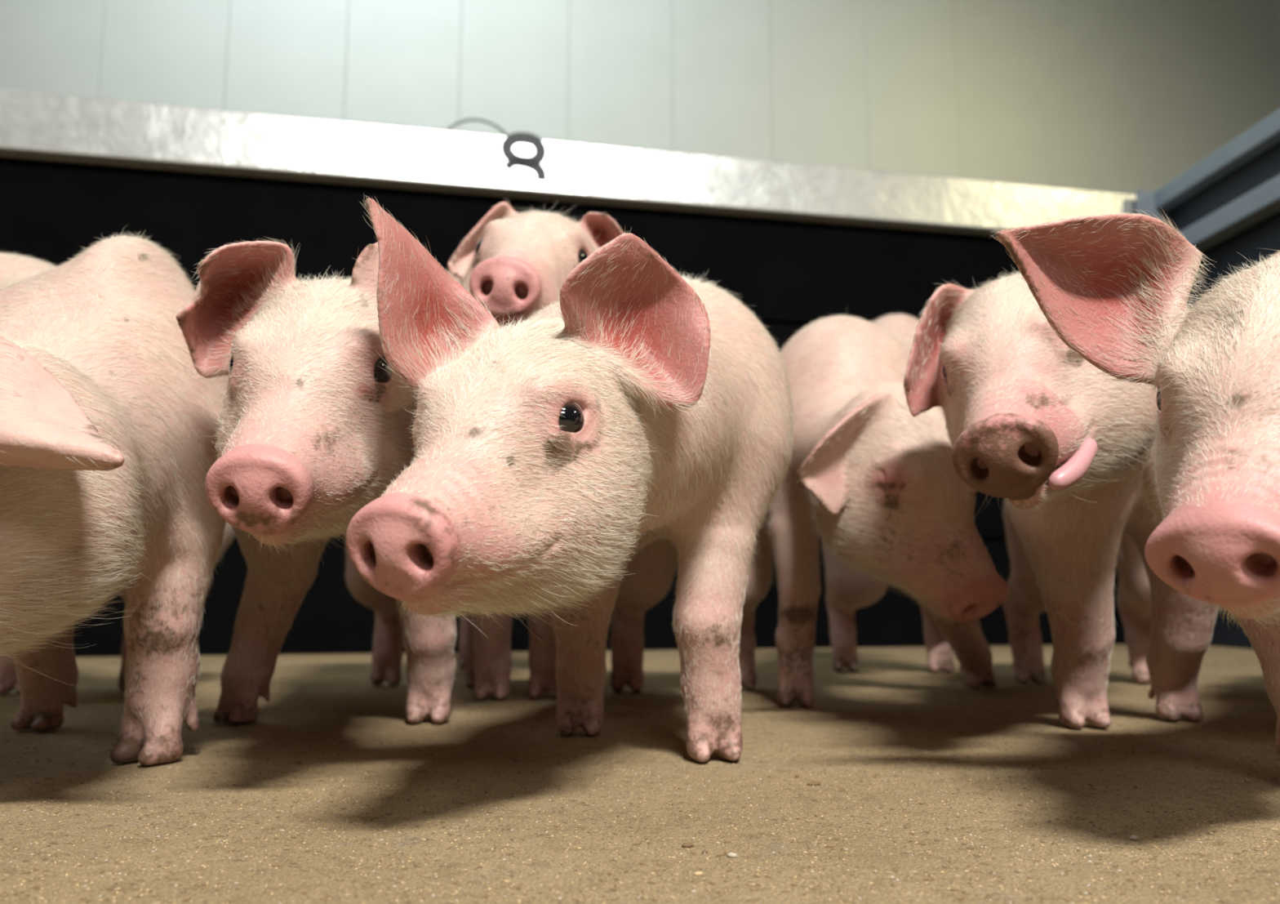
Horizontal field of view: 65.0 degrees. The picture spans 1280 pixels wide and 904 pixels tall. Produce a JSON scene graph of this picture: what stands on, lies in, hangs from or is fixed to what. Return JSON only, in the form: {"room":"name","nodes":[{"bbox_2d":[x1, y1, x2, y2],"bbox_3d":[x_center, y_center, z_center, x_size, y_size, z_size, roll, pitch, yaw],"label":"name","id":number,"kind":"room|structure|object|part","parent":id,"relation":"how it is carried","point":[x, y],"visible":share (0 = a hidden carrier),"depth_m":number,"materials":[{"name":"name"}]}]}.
{"room":"pig pen","nodes":[
{"label":"pig pen","id":0,"kind":"room"},
{"bbox_2d":[0,644,1279,903],"bbox_3d":[0.600,0.396,1.358,9.200,0.100,11.200,0,-8,0],"label":"floor","id":1,"kind":"structure","parent":0,"point":[626,892],"depth_m":0.79,"materials":[{"name":"beige concrete"}]},
{"bbox_2d":[0,226,235,764],"bbox_3d":[-0.692,0.020,1.101,0.486,0.572,1.208,3,-8,-21],"label":"pig","id":2,"kind":"object","parent":1,"relation":"on","point":[107,455],"visible":0.94,"depth_m":0.86},
{"bbox_2d":[176,235,474,723],"bbox_3d":[-0.354,0.067,1.201,0.328,0.509,1.113,0,-8,-2],"label":"pig","id":3,"kind":"object","parent":1,"relation":"on","point":[313,430],"visible":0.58,"depth_m":0.78},
{"bbox_2d":[447,200,624,699],"bbox_3d":[-0.204,0.068,1.534,0.282,0.597,1.192,1,-8,-7],"label":"pig","id":4,"kind":"object","parent":1,"relation":"on","point":[515,262],"visible":0.4,"depth_m":1.11},
{"bbox_2d":[346,195,797,762],"bbox_3d":[0.019,0.076,1.125,0.298,0.470,1.166,-1,-8,8],"label":"pig","id":5,"kind":"object","parent":1,"relation":"on","point":[637,426],"visible":0.99,"depth_m":0.72},
{"bbox_2d":[0,88,1168,657],"bbox_3d":[-0.538,-0.184,2.674,4.581,1.412,0.158,2,-8,-12],"label":"wall","id":6,"kind":"structure","parent":1,"relation":"on","point":[799,243],"depth_m":2.74,"materials":[{"name":"metal"}]},
{"bbox_2d":[445,117,508,135],"bbox_3d":[-0.466,-0.852,2.895,0.232,0.231,0.009,2,-8,-17],"label":"wire loop","id":7,"kind":"object","parent":6,"relation":"attached to","point":[460,122],"visible":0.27,"depth_m":2.91,"materials":[{"name":"grey"}]},
{"bbox_3d":[-0.589,-0.792,2.767,4.486,0.157,0.120,2,-8,-12],"label":"rail","id":8,"kind":"part","parent":6,"relation":"part of","materials":[{"name":"metal"}]},
{"bbox_2d":[0,660,1279,903],"bbox_3d":[0.011,0.342,1.335,3.590,0.002,1.906,0,-8,0],"label":"wood shavings","id":9,"kind":"object","parent":1,"relation":"on","point":[1090,784],"visible":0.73,"depth_m":0.70,"materials":[{"name":"brown wood"}]},
{"bbox_2d":[0,660,1279,903],"bbox_3d":[0.011,0.342,1.335,3.614,0.002,1.902,0,-8,0],"label":"crumbs","id":10,"kind":"object","parent":1,"relation":"on","point":[63,750],"visible":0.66,"depth_m":0.71,"materials":[{"name":"beige"}]},
{"bbox_2d":[681,842,693,847],"bbox_3d":[0.029,0.241,0.616,0.008,0.003,0.004,1,-8,-6],"label":"feed pellet","id":11,"kind":"object","parent":1,"relation":"on","point":[684,844],"visible":1,"depth_m":0.61,"materials":[{"name":"brown"}]},
{"bbox_2d":[693,871,702,875],"bbox_3d":[0.032,0.233,0.555,0.005,0.002,0.003,2,-8,-12],"label":"feed pellet","id":12,"kind":"object","parent":1,"relation":"on","point":[698,873],"visible":1,"depth_m":0.55,"materials":[{"name":"beige"}]},
{"bbox_2d":[727,852,737,857],"bbox_3d":[0.054,0.238,0.593,0.006,0.004,0.004,-3,-8,18],"label":"feed pellet","id":13,"kind":"object","parent":1,"relation":"on","point":[731,855],"visible":1,"depth_m":0.59,"materials":[{"name":"beige"}]},
{"bbox_2d":[807,781,820,785],"bbox_3d":[0.141,0.269,0.813,0.011,0.004,0.005,1,-8,-5],"label":"feed pellet","id":14,"kind":"object","parent":1,"relation":"on","point":[811,783],"visible":1,"depth_m":0.81,"materials":[{"name":"brown"}]},
{"bbox_2d":[764,309,1008,706],"bbox_3d":[0.376,0.040,1.565,0.319,0.662,1.036,-2,-8,17],"label":"pig","id":15,"kind":"object","parent":1,"relation":"on","point":[886,497],"visible":0.9,"depth_m":1.18},
{"bbox_2d":[900,267,1218,728],"bbox_3d":[0.585,0.072,1.293,0.317,0.522,1.148,-4,-9,24],"label":"pig","id":16,"kind":"object","parent":1,"relation":"on","point":[1026,426],"visible":0.7,"depth_m":0.98},
{"bbox_2d":[989,207,1279,754],"bbox_3d":[0.775,0.050,0.990,0.370,0.484,1.310,-7,-10,40],"label":"pig","id":17,"kind":"object","parent":1,"relation":"on","point":[1115,289],"visible":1,"depth_m":0.62},
{"bbox_2d":[1129,834,1139,839],"bbox_3d":[0.312,0.244,0.634,0.007,0.004,0.004,3,-9,-22],"label":"feed pellet","id":18,"kind":"object","parent":1,"relation":"on","point":[1134,837],"visible":1,"depth_m":0.63,"materials":[{"name":"beige"}]},
{"bbox_2d":[1154,108,1279,648],"bbox_3d":[1.824,-0.367,1.299,0.130,1.395,3.570,1,-8,-5],"label":"wall","id":19,"kind":"structure","parent":1,"relation":"on","point":[1227,204],"depth_m":2.83,"materials":[{"name":"metal"}]},
{"bbox_3d":[1.824,-1.028,1.391,0.130,0.060,3.570,1,-8,-5],"label":"rail","id":20,"kind":"part","parent":19,"relation":"part of","materials":[{"name":"grey metal"}]},
{"bbox_3d":[1.824,-0.857,1.367,0.130,0.065,3.570,1,-8,-5],"label":"rail","id":21,"kind":"part","parent":19,"relation":"part of","materials":[{"name":"grey metal"}]},
{"bbox_2d":[0,0,1279,194],"bbox_3d":[0.286,-1.391,4.833,8.800,4.400,0.104,2,-8,-12],"label":"wall","id":22,"kind":"structure","parent":0,"point":[1126,96],"depth_m":4.88,"materials":[{"name":"white plastic"}]},
{"bbox_3d":[-2.540,-1.478,4.212,0.498,4.400,0.040,2,-8,-12],"label":"panel","id":23,"kind":"part","parent":22,"relation":"part of","materials":[{"name":"white plastic"}]},
{"bbox_3d":[-2.050,-1.464,4.312,0.498,4.400,0.040,2,-8,-12],"label":"panel","id":24,"kind":"part","parent":22,"relation":"part of","materials":[{"name":"white plastic"}]},
{"bbox_3d":[-1.561,-1.450,4.416,0.498,4.400,0.040,2,-8,-12],"label":"panel","id":25,"kind":"part","parent":22,"relation":"part of","materials":[{"name":"white plastic"}]},
{"bbox_3d":[-1.072,-1.435,4.519,0.498,4.400,0.040,2,-8,-12],"label":"panel","id":26,"kind":"part","parent":22,"relation":"part of","materials":[{"name":"white plastic"}]},
{"bbox_3d":[-0.583,-1.421,4.620,0.498,4.400,0.040,2,-8,-12],"label":"panel","id":27,"kind":"part","parent":22,"relation":"part of","materials":[{"name":"white plastic"}]},
{"bbox_3d":[-0.094,-1.407,4.725,0.498,4.400,0.040,2,-8,-12],"label":"panel","id":28,"kind":"part","parent":22,"relation":"part of","materials":[{"name":"white plastic"}]},
{"bbox_3d":[0.396,-1.393,4.824,0.498,4.400,0.040,2,-8,-12],"label":"panel","id":29,"kind":"part","parent":22,"relation":"part of","materials":[{"name":"white plastic"}]},
{"bbox_3d":[0.884,-1.378,4.931,0.498,4.400,0.040,2,-8,-12],"label":"panel","id":30,"kind":"part","parent":22,"relation":"part of","materials":[{"name":"white plastic"}]},
{"bbox_3d":[1.374,-1.364,5.029,0.498,4.400,0.040,2,-8,-12],"label":"panel","id":31,"kind":"part","parent":22,"relation":"part of","materials":[{"name":"white plastic"}]},
{"bbox_3d":[1.863,-1.349,5.135,0.498,4.400,0.040,2,-8,-12],"label":"panel","id":32,"kind":"part","parent":22,"relation":"part of","materials":[{"name":"white plastic"}]},
{"bbox_3d":[2.352,-1.335,5.236,0.498,4.400,0.040,2,-8,-12],"label":"panel","id":33,"kind":"part","parent":22,"relation":"part of","materials":[{"name":"white paint"}]},
{"bbox_3d":[2.841,-1.321,5.339,0.498,4.400,0.040,2,-8,-12],"label":"panel","id":34,"kind":"part","parent":22,"relation":"part of","materials":[{"name":"beige plastic"}]},
{"bbox_3d":[3.330,-1.307,5.442,0.498,4.400,0.040,2,-8,-12],"label":"panel","id":35,"kind":"part","parent":22,"relation":"part of","materials":[{"name":"white plastic"}]},
{"bbox_3d":[3.820,-1.293,5.543,0.498,4.400,0.040,2,-8,-12],"label":"panel","id":36,"kind":"part","parent":22,"relation":"part of","materials":[{"name":"grey plastic"}]}
]}

